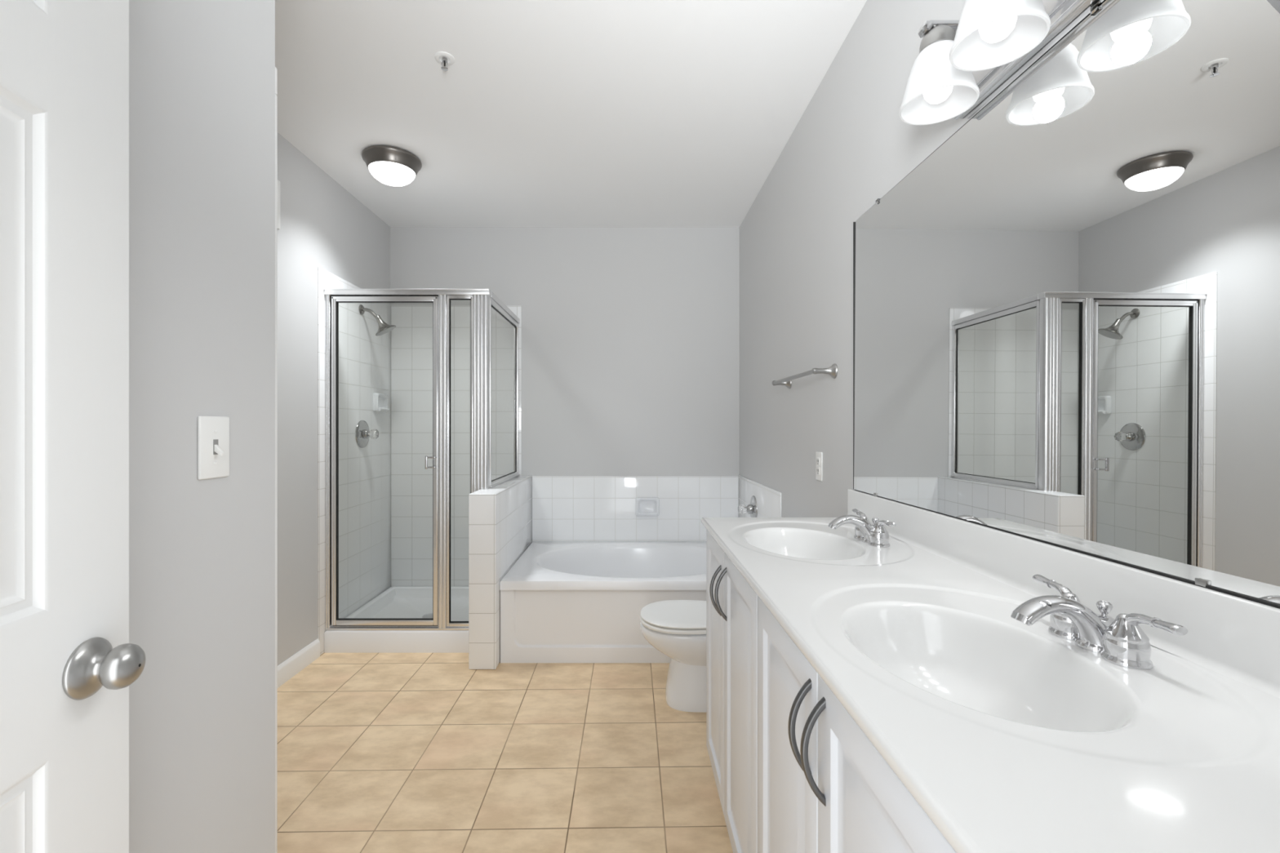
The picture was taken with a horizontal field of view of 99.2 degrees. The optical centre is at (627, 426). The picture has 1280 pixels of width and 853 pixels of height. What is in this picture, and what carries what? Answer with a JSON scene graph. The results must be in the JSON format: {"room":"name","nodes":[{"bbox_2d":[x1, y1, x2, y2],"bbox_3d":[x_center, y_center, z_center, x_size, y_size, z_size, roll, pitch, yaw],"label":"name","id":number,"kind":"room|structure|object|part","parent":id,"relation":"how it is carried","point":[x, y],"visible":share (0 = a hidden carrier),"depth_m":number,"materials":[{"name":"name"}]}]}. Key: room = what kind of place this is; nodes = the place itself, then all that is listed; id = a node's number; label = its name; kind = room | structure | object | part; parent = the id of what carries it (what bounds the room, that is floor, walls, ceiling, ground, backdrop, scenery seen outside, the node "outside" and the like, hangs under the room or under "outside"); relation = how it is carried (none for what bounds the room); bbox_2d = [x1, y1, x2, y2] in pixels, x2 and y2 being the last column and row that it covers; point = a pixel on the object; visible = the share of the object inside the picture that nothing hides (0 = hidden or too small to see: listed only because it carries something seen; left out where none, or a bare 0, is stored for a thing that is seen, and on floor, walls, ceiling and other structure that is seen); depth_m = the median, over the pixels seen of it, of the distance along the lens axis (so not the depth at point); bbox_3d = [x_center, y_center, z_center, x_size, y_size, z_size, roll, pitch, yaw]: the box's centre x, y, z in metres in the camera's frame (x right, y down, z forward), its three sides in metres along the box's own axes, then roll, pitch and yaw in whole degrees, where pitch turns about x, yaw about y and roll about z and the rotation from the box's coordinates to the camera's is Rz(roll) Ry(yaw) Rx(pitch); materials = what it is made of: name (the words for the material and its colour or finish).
{"room":"bathroom","nodes":[
{"label":"bathroom","id":0,"kind":"room"},
{"bbox_2d":[128,0,275,852],"bbox_3d":[-0.821,-0.086,0.526,0.100,2.743,1.333,0,0,0],"label":"wall","id":1,"kind":"structure","parent":0,"point":[202,73],"depth_m":0.98,"materials":[{"name":"grey paint"}]},
{"bbox_2d":[0,0,146,852],"bbox_3d":[-0.654,0.262,0.367,0.150,2.024,0.710,0,0,-3],"label":"entry door","id":2,"kind":"structure","parent":1,"relation":"in","point":[68,664],"depth_m":0.63,"materials":[{"name":"white wood"}]},
{"bbox_3d":[-0.612,0.291,0.663,0.035,0.052,0.052,0,0,0],"label":"knob","id":3,"kind":"part","parent":2,"relation":"part of","materials":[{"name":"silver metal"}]},
{"bbox_2d":[197,416,229,479],"bbox_3d":[-0.761,0.038,1.013,0.020,0.115,0.074,0,0,0],"label":"light switch","id":4,"kind":"object","parent":1,"relation":"attached to","point":[213,432],"visible":1,"depth_m":1.01,"materials":[{"name":"white plastic"}]},
{"bbox_2d":[277,132,390,666],"bbox_3d":[-1.792,-0.086,2.598,0.120,2.743,3.010,0,0,0],"label":"wall","id":5,"kind":"structure","parent":0,"point":[322,225],"depth_m":2.92,"materials":[{"name":"grey paint"}]},
{"bbox_2d":[277,179,279,229],"bbox_3d":[-1.726,-1.096,2.527,0.012,0.240,0.355,0,0,0],"label":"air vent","id":6,"kind":"object","parent":5,"relation":"in","point":[278,181],"visible":0.14,"depth_m":2.69,"materials":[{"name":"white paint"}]},
{"bbox_2d":[277,638,319,688],"bbox_3d":[-1.725,1.236,2.130,0.014,0.100,1.834,0,0,0],"label":"baseboard","id":7,"kind":"structure","parent":5,"relation":"attached to","point":[291,667],"depth_m":2.85,"materials":[{"name":"white paint"}]},
{"bbox_2d":[317,266,391,655],"bbox_3d":[-1.728,0.196,3.515,0.008,2.180,0.936,0,0,0],"label":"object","id":8,"kind":"structure","parent":5,"relation":"attached to","point":[364,357],"depth_m":3.48,"materials":[{"name":"tile"}]},
{"bbox_2d":[355,420,378,448],"bbox_3d":[-1.672,0.049,3.544,0.103,0.181,0.181,0,0,0],"label":"shower valve","id":9,"kind":"object","parent":5,"relation":"attached to","point":[362,433],"visible":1,"depth_m":3.52,"materials":[{"name":"silver metal"}]},
{"bbox_3d":[-1.691,0.049,3.544,0.038,0.060,0.060,0,0,0],"label":"stem","id":10,"kind":"part","parent":9,"relation":"part of","materials":[{"name":"silver metal"}]},
{"bbox_3d":[-1.647,0.049,3.544,0.053,0.064,0.064,0,0,0],"label":"knob","id":11,"kind":"part","parent":9,"relation":"part of","materials":[{"name":"white plastic"}]},
{"bbox_2d":[358,304,395,336],"bbox_3d":[-1.616,-0.688,3.545,0.215,0.201,0.138,0,0,0],"label":"shower","id":12,"kind":"object","parent":5,"relation":"attached to","point":[384,328],"visible":1,"depth_m":3.52,"materials":[{"name":"silver metal"}]},
{"bbox_3d":[-1.664,-0.729,3.530,0.119,0.076,0.021,0,0,0],"label":"arm","id":13,"kind":"part","parent":12,"relation":"part of","materials":[{"name":"silver metal"}]},
{"bbox_2d":[373,392,390,412],"bbox_3d":[-1.695,-0.164,3.783,0.058,0.130,0.165,0,0,0],"label":"soap dish","id":14,"kind":"object","parent":5,"relation":"attached to","point":[380,400],"visible":1,"depth_m":3.76,"materials":[{"name":"white ceramic"}]},
{"bbox_2d":[378,407,390,411],"bbox_3d":[-1.692,-0.116,3.783,0.052,0.026,0.141,0,0,0],"label":"tray","id":15,"kind":"object","parent":14,"relation":"on","point":[380,409],"depth_m":3.77,"materials":[{"name":"white ceramic"}]},
{"bbox_2d":[468,475,532,669],"bbox_3d":[-0.766,0.821,3.432,0.145,0.930,1.103,0,0,0],"label":"wall","id":16,"kind":"structure","parent":0,"point":[500,515],"depth_m":2.88,"materials":[{"name":"tile"}]},
{"bbox_2d":[277,653,733,852],"bbox_3d":[-0.450,1.346,1.980,2.900,0.120,4.280,0,0,0],"label":"floor","id":17,"kind":"structure","parent":0,"point":[378,753],"depth_m":2.09,"materials":[{"name":"tile"}]},
{"bbox_2d":[324,586,468,653],"bbox_3d":[-1.281,1.224,3.536,0.881,0.124,0.876,0,0,0],"label":"shower tray","id":18,"kind":"object","parent":17,"relation":"on","point":[396,602],"visible":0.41,"depth_m":3.10,"materials":[{"name":"white plastic"}]},
{"bbox_2d":[324,288,519,630],"bbox_3d":[-1.254,0.189,3.522,0.940,1.946,0.902,0,0,0],"label":"shower enclosure","id":19,"kind":"object","parent":18,"relation":"on","point":[482,300],"visible":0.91,"depth_m":3.11,"materials":[{"name":"silver metal"}]},
{"bbox_3d":[-1.385,0.196,3.123,0.609,1.880,0.029,0,0,0],"label":"door","id":20,"kind":"part","parent":19,"relation":"part of","materials":[{"name":"clear glass"}]},
{"bbox_3d":[-1.254,-0.767,3.122,0.940,0.034,0.057,0,0,0],"label":"header rail","id":21,"kind":"part","parent":19,"relation":"part of","materials":[{"name":"silver metal"}]},
{"bbox_3d":[-1.114,0.203,3.092,0.056,0.076,0.042,0,0,0],"label":"handle","id":22,"kind":"part","parent":19,"relation":"part of","materials":[{"name":"silver metal"}]},
{"bbox_3d":[-0.956,0.196,3.123,0.155,1.892,0.029,0,0,0],"label":"fixed panel","id":23,"kind":"part","parent":19,"relation":"part of","materials":[{"name":"clear glass"}]},
{"bbox_3d":[-0.836,0.200,3.127,0.092,1.900,0.052,0,0,0],"label":"corner post","id":24,"kind":"part","parent":19,"relation":"part of","materials":[{"name":"silver metal"}]},
{"bbox_3d":[-0.804,-0.196,3.563,0.036,1.104,0.819,0,0,0],"label":"panel","id":25,"kind":"part","parent":19,"relation":"part of","materials":[{"name":"clear glass"}]},
{"bbox_3d":[-0.805,-0.767,3.562,0.042,0.034,0.822,0,0,0],"label":"header rail","id":26,"kind":"part","parent":19,"relation":"part of","materials":[{"name":"silver metal"}]},
{"bbox_2d":[499,541,706,662],"bbox_3d":[0.060,1.060,3.462,1.501,0.451,1.025,0,0,0],"label":"bathtub","id":27,"kind":"object","parent":17,"relation":"on","point":[562,602],"visible":0.57,"depth_m":2.97,"materials":[{"name":"white plastic"}]},
{"bbox_2d":[499,541,706,590],"bbox_3d":[0.060,1.025,3.462,1.501,0.380,1.025,0,0,0],"label":"tub basin","id":28,"kind":"object","parent":27,"relation":"in","point":[544,565],"depth_m":3.75,"materials":[{"name":"white ceramic"}]},
{"bbox_2d":[640,600,706,712],"bbox_3d":[0.433,0.900,2.570,0.749,0.772,0.450,0,0,0],"label":"toilet","id":29,"kind":"object","parent":17,"relation":"on","point":[677,628],"visible":0.41,"depth_m":2.46,"materials":[{"name":"white ceramic"}]},
{"bbox_3d":[0.305,0.903,2.570,0.490,0.020,0.374,0,0,0],"label":"seat","id":30,"kind":"part","parent":29,"relation":"part of","materials":[{"name":"white plastic"}]},
{"bbox_3d":[0.359,1.000,2.570,0.601,0.161,0.372,0,0,0],"label":"bowl","id":31,"kind":"part","parent":29,"relation":"part of","materials":[{"name":"white ceramic"}]},
{"bbox_3d":[0.306,0.876,2.570,0.488,0.025,0.372,0,0,0],"label":"lid","id":32,"kind":"part","parent":29,"relation":"part of","materials":[{"name":"white plastic"}]},
{"bbox_2d":[706,529,956,852],"bbox_3d":[0.534,0.818,0.990,0.568,0.936,1.940,0,0,0],"label":"vanity cabinet","id":33,"kind":"object","parent":17,"relation":"on","point":[793,771],"visible":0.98,"depth_m":1.01,"materials":[{"name":"white wood"}]},
{"bbox_3d":[0.294,0.757,1.781,0.020,0.779,0.352,0,0,0],"label":"door","id":34,"kind":"part","parent":33,"relation":"part of","materials":[{"name":"white wood"}]},
{"bbox_3d":[0.267,0.497,1.652,0.034,0.155,0.012,0,0,0],"label":"handle","id":35,"kind":"part","parent":33,"relation":"part of","materials":[{"name":"grey metal"}]},
{"bbox_3d":[0.267,0.480,1.560,0.034,0.155,0.012,0,0,0],"label":"handle","id":36,"kind":"part","parent":33,"relation":"part of","materials":[{"name":"grey metal"}]},
{"bbox_3d":[0.294,0.757,1.400,0.020,0.779,0.406,0,0,0],"label":"door","id":37,"kind":"part","parent":33,"relation":"part of","materials":[{"name":"white wood"}]},
{"bbox_3d":[0.294,0.757,1.005,0.020,0.779,0.376,0,0,0],"label":"door","id":38,"kind":"part","parent":33,"relation":"part of","materials":[{"name":"white wood"}]},
{"bbox_3d":[0.267,0.469,0.845,0.034,0.155,0.012,0,0,0],"label":"handle","id":39,"kind":"part","parent":33,"relation":"part of","materials":[{"name":"grey metal"}]},
{"bbox_3d":[0.267,0.468,0.785,0.034,0.155,0.012,0,0,0],"label":"handle","id":40,"kind":"part","parent":33,"relation":"part of","materials":[{"name":"grey metal"}]},
{"bbox_3d":[0.294,0.757,0.627,0.020,0.779,0.374,0,0,0],"label":"door","id":41,"kind":"part","parent":33,"relation":"part of","materials":[{"name":"white wood"}]},
{"bbox_2d":[701,488,1279,852],"bbox_3d":[0.543,0.347,0.988,0.552,0.241,1.970,0,0,0],"label":"countertop","id":42,"kind":"structure","parent":33,"relation":"on","point":[1011,735],"depth_m":0.72,"materials":[{"name":"white stone"}]},
{"bbox_2d":[742,527,866,559],"bbox_3d":[0.500,0.398,1.570,0.325,0.139,0.460,0,0,0],"label":"basin","id":43,"kind":"object","parent":42,"relation":"in","point":[764,543],"depth_m":1.72,"materials":[{"name":"white ceramic"}]},
{"bbox_2d":[827,508,896,547],"bbox_3d":[0.704,0.294,1.569,0.189,0.079,0.189,0,0,-44],"label":"faucet","id":44,"kind":"object","parent":42,"relation":"on","point":[876,535],"visible":1,"depth_m":1.55,"materials":[{"name":"silver metal"}]},
{"bbox_3d":[0.664,0.294,1.572,0.157,0.079,0.054,0,0,0],"label":"spout","id":45,"kind":"part","parent":44,"relation":"part of","materials":[{"name":"silver metal"}]},
{"bbox_3d":[0.706,0.271,1.655,0.020,0.031,0.083,0,0,0],"label":"lever","id":46,"kind":"part","parent":44,"relation":"part of","materials":[{"name":"silver metal"}]},
{"bbox_3d":[0.704,0.299,1.621,0.056,0.068,0.056,0,0,0],"label":"handle","id":47,"kind":"part","parent":44,"relation":"part of","materials":[{"name":"silver metal"}]},
{"bbox_3d":[0.716,0.276,1.572,0.020,0.024,0.020,0,0,0],"label":"lift knob","id":48,"kind":"part","parent":44,"relation":"part of","materials":[{"name":"silver metal"}]},
{"bbox_3d":[0.704,0.299,1.523,0.056,0.068,0.056,0,0,0],"label":"handle","id":49,"kind":"part","parent":44,"relation":"part of","materials":[{"name":"silver metal"}]},
{"bbox_3d":[0.706,0.271,1.489,0.020,0.031,0.083,0,0,0],"label":"lever","id":50,"kind":"part","parent":44,"relation":"part of","materials":[{"name":"silver metal"}]},
{"bbox_2d":[838,600,1145,734],"bbox_3d":[0.500,0.398,0.812,0.325,0.139,0.460,0,0,0],"label":"basin","id":51,"kind":"object","parent":42,"relation":"in","point":[958,667],"depth_m":0.87,"materials":[{"name":"white ceramic"}]},
{"bbox_2d":[1010,574,1187,670],"bbox_3d":[0.706,0.294,0.818,0.189,0.079,0.189,0,0,-44],"label":"faucet","id":52,"kind":"object","parent":42,"relation":"on","point":[1121,641],"visible":1,"depth_m":0.80,"materials":[{"name":"silver metal"}]},
{"bbox_3d":[0.708,0.271,0.903,0.020,0.031,0.083,0,0,0],"label":"lever","id":53,"kind":"part","parent":52,"relation":"part of","materials":[{"name":"silver metal"}]},
{"bbox_3d":[0.666,0.294,0.820,0.157,0.079,0.054,0,0,0],"label":"spout","id":54,"kind":"part","parent":52,"relation":"part of","materials":[{"name":"silver metal"}]},
{"bbox_3d":[0.706,0.299,0.869,0.056,0.068,0.056,0,0,0],"label":"handle","id":55,"kind":"part","parent":52,"relation":"part of","materials":[{"name":"silver metal"}]},
{"bbox_3d":[0.718,0.276,0.820,0.020,0.024,0.020,0,0,0],"label":"lift knob","id":56,"kind":"part","parent":52,"relation":"part of","materials":[{"name":"silver metal"}]},
{"bbox_3d":[0.706,0.299,0.771,0.056,0.068,0.056,0,0,0],"label":"handle","id":57,"kind":"part","parent":52,"relation":"part of","materials":[{"name":"silver metal"}]},
{"bbox_3d":[0.708,0.271,0.737,0.020,0.031,0.083,0,0,0],"label":"lever","id":58,"kind":"part","parent":52,"relation":"part of","materials":[{"name":"silver metal"}]},
{"bbox_2d":[390,226,739,475],"bbox_3d":[-0.456,-0.086,4.043,2.551,2.743,0.120,0,0,0],"label":"wall","id":59,"kind":"structure","parent":0,"point":[630,335],"depth_m":3.98,"materials":[{"name":"grey paint"}]},
{"bbox_2d":[391,306,521,586],"bbox_3d":[-1.248,0.152,3.979,0.952,2.068,0.008,0,0,0],"label":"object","id":60,"kind":"structure","parent":59,"relation":"attached to","point":[411,338],"depth_m":3.98,"materials":[{"name":"tile"}]},
{"bbox_2d":[532,475,738,542],"bbox_3d":[0.059,0.624,3.979,1.505,0.524,0.008,0,0,0],"label":"bathtub tile backsplash","id":61,"kind":"structure","parent":59,"relation":"attached to","point":[565,508],"depth_m":3.98,"materials":[{"name":"tile"}]},
{"bbox_2d":[635,497,659,515],"bbox_3d":[0.147,0.584,3.946,0.170,0.135,0.058,0,0,0],"label":"soap dish","id":62,"kind":"object","parent":59,"relation":"attached to","point":[645,506],"visible":1,"depth_m":3.96,"materials":[{"name":"white ceramic"}]},
{"bbox_2d":[637,512,657,515],"bbox_3d":[0.147,0.634,3.943,0.146,0.026,0.052,0,0,0],"label":"tray","id":63,"kind":"object","parent":62,"relation":"on","point":[638,513],"depth_m":3.93,"materials":[{"name":"white ceramic"}]},
{"bbox_2d":[275,0,866,226],"bbox_3d":[-0.450,-1.507,1.980,2.900,0.100,4.280,0,0,0],"label":"ceiling","id":64,"kind":"structure","parent":0,"point":[545,113],"depth_m":2.41,"materials":[{"name":"white paint"}]},
{"bbox_2d":[361,145,422,186],"bbox_3d":[-1.277,-1.389,2.962,0.302,0.136,0.302,0,0,0],"label":"ceiling light","id":65,"kind":"object","parent":64,"relation":"attached to","point":[392,166],"visible":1,"depth_m":2.88,"materials":[{"name":"white glass"}]},
{"bbox_2d":[434,51,454,71],"bbox_3d":[-0.722,-1.435,2.155,0.076,0.044,0.076,0,0,0],"label":"sprinkler","id":66,"kind":"object","parent":64,"relation":"attached to","point":[444,58],"visible":1,"depth_m":2.15,"materials":[{"name":"white paint"}]},
{"bbox_3d":[-0.722,-1.436,2.155,0.022,0.041,0.022,0,0,-45],"label":"frame","id":67,"kind":"part","parent":66,"relation":"part of","materials":[{"name":"silver metal"}]},
{"bbox_2d":[739,0,1103,517],"bbox_3d":[0.879,-0.086,1.982,0.120,2.743,4.243,0,0,0],"label":"wall","id":68,"kind":"structure","parent":0,"point":[851,145],"depth_m":2.30,"materials":[{"name":"grey paint"}]},
{"bbox_2d":[737,495,757,517],"bbox_3d":[0.760,0.529,3.485,0.103,0.172,0.172,0,0,0],"label":"tub valve","id":69,"kind":"object","parent":68,"relation":"attached to","point":[752,508],"visible":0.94,"depth_m":3.46,"materials":[{"name":"silver metal"}]},
{"bbox_3d":[0.735,0.529,3.485,0.053,0.064,0.064,0,0,0],"label":"knob","id":70,"kind":"part","parent":69,"relation":"part of","materials":[{"name":"white plastic"}]},
{"bbox_3d":[0.778,0.529,3.485,0.038,0.060,0.060,0,0,0],"label":"stem","id":71,"kind":"part","parent":69,"relation":"part of","materials":[{"name":"silver metal"}]},
{"bbox_2d":[737,475,782,517],"bbox_3d":[0.815,0.819,3.437,0.008,0.934,1.093,0,0,0],"label":"trim","id":72,"kind":"structure","parent":68,"relation":"attached to","point":[769,500],"depth_m":3.30,"materials":[{"name":"tile"}]},
{"bbox_2d":[771,363,837,388],"bbox_3d":[0.774,-0.219,2.447,0.090,0.058,0.653,0,0,0],"label":"towel bar","id":73,"kind":"object","parent":68,"relation":"attached to","point":[832,371],"visible":1,"depth_m":2.21,"materials":[{"name":"grey metal"}]},
{"bbox_3d":[0.774,-0.219,2.745,0.090,0.058,0.058,0,0,0],"label":"post","id":74,"kind":"part","parent":73,"relation":"part of","materials":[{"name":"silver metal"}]},
{"bbox_3d":[0.774,-0.219,2.150,0.090,0.058,0.058,0,0,0],"label":"post","id":75,"kind":"part","parent":73,"relation":"part of","materials":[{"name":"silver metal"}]},
{"bbox_2d":[815,451,822,481],"bbox_3d":[0.815,0.169,2.318,0.009,0.122,0.072,0,0,0],"label":"wall outlet","id":76,"kind":"object","parent":68,"relation":"attached to","point":[819,455],"visible":1,"depth_m":2.30,"materials":[{"name":"white plastic"}]},
{"bbox_2d":[898,0,1100,124],"bbox_3d":[0.717,-0.807,0.917,0.205,0.187,0.775,0,0,0],"label":"vanity light","id":77,"kind":"object","parent":68,"relation":"attached to","point":[960,65],"visible":1,"depth_m":1.09,"materials":[{"name":"white glass"}]},
{"bbox_3d":[0.692,-0.777,1.214,0.060,0.109,0.060,0,0,0],"label":"bulb","id":78,"kind":"part","parent":77,"relation":"part of","materials":[{"name":"white glass"}]},
{"bbox_3d":[0.722,-0.885,1.214,0.135,0.021,0.028,0,0,0],"label":"arm","id":79,"kind":"part","parent":77,"relation":"part of","materials":[{"name":"silver metal"}]},
{"bbox_3d":[0.692,-0.777,1.214,0.156,0.127,0.156,0,0,0],"label":"lamp shade","id":80,"kind":"part","parent":77,"relation":"part of","materials":[{"name":"white glass"}]},
{"bbox_3d":[0.692,-0.777,1.018,0.060,0.109,0.060,0,0,0],"label":"bulb","id":81,"kind":"part","parent":77,"relation":"part of","materials":[{"name":"white glass"}]},
{"bbox_3d":[0.692,-0.777,1.018,0.156,0.127,0.156,0,0,0],"label":"lamp shade","id":82,"kind":"part","parent":77,"relation":"part of","materials":[{"name":"white glass"}]},
{"bbox_2d":[847,488,1279,698],"bbox_3d":[0.803,0.278,0.988,0.032,0.101,1.970,0,0,0],"label":"backsplash","id":83,"kind":"structure","parent":68,"relation":"attached to","point":[1237,638],"depth_m":0.88,"materials":[{"name":"white stone"}]},
{"bbox_2d":[853,0,1279,608],"bbox_3d":[0.813,-0.255,1.183,0.017,0.962,1.526,0,0,0],"label":"wall mirror","id":84,"kind":"object","parent":68,"relation":"attached to","point":[1066,315],"visible":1,"depth_m":0.93,"materials":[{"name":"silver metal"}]},
{"bbox_3d":[-1.301,-0.085,1.143,0.861,2.743,0.100,0,0,0],"label":"wall","id":85,"kind":"structure","parent":0,"visible":0},
{"bbox_2d":[275,66,277,852],"bbox_3d":[-1.167,0.246,1.201,0.785,2.080,0.016,0,0,0],"label":"trim","id":86,"kind":"structure","parent":85,"relation":"attached to","point":[276,69],"depth_m":1.20,"materials":[{"name":"white paint"}]}
]}

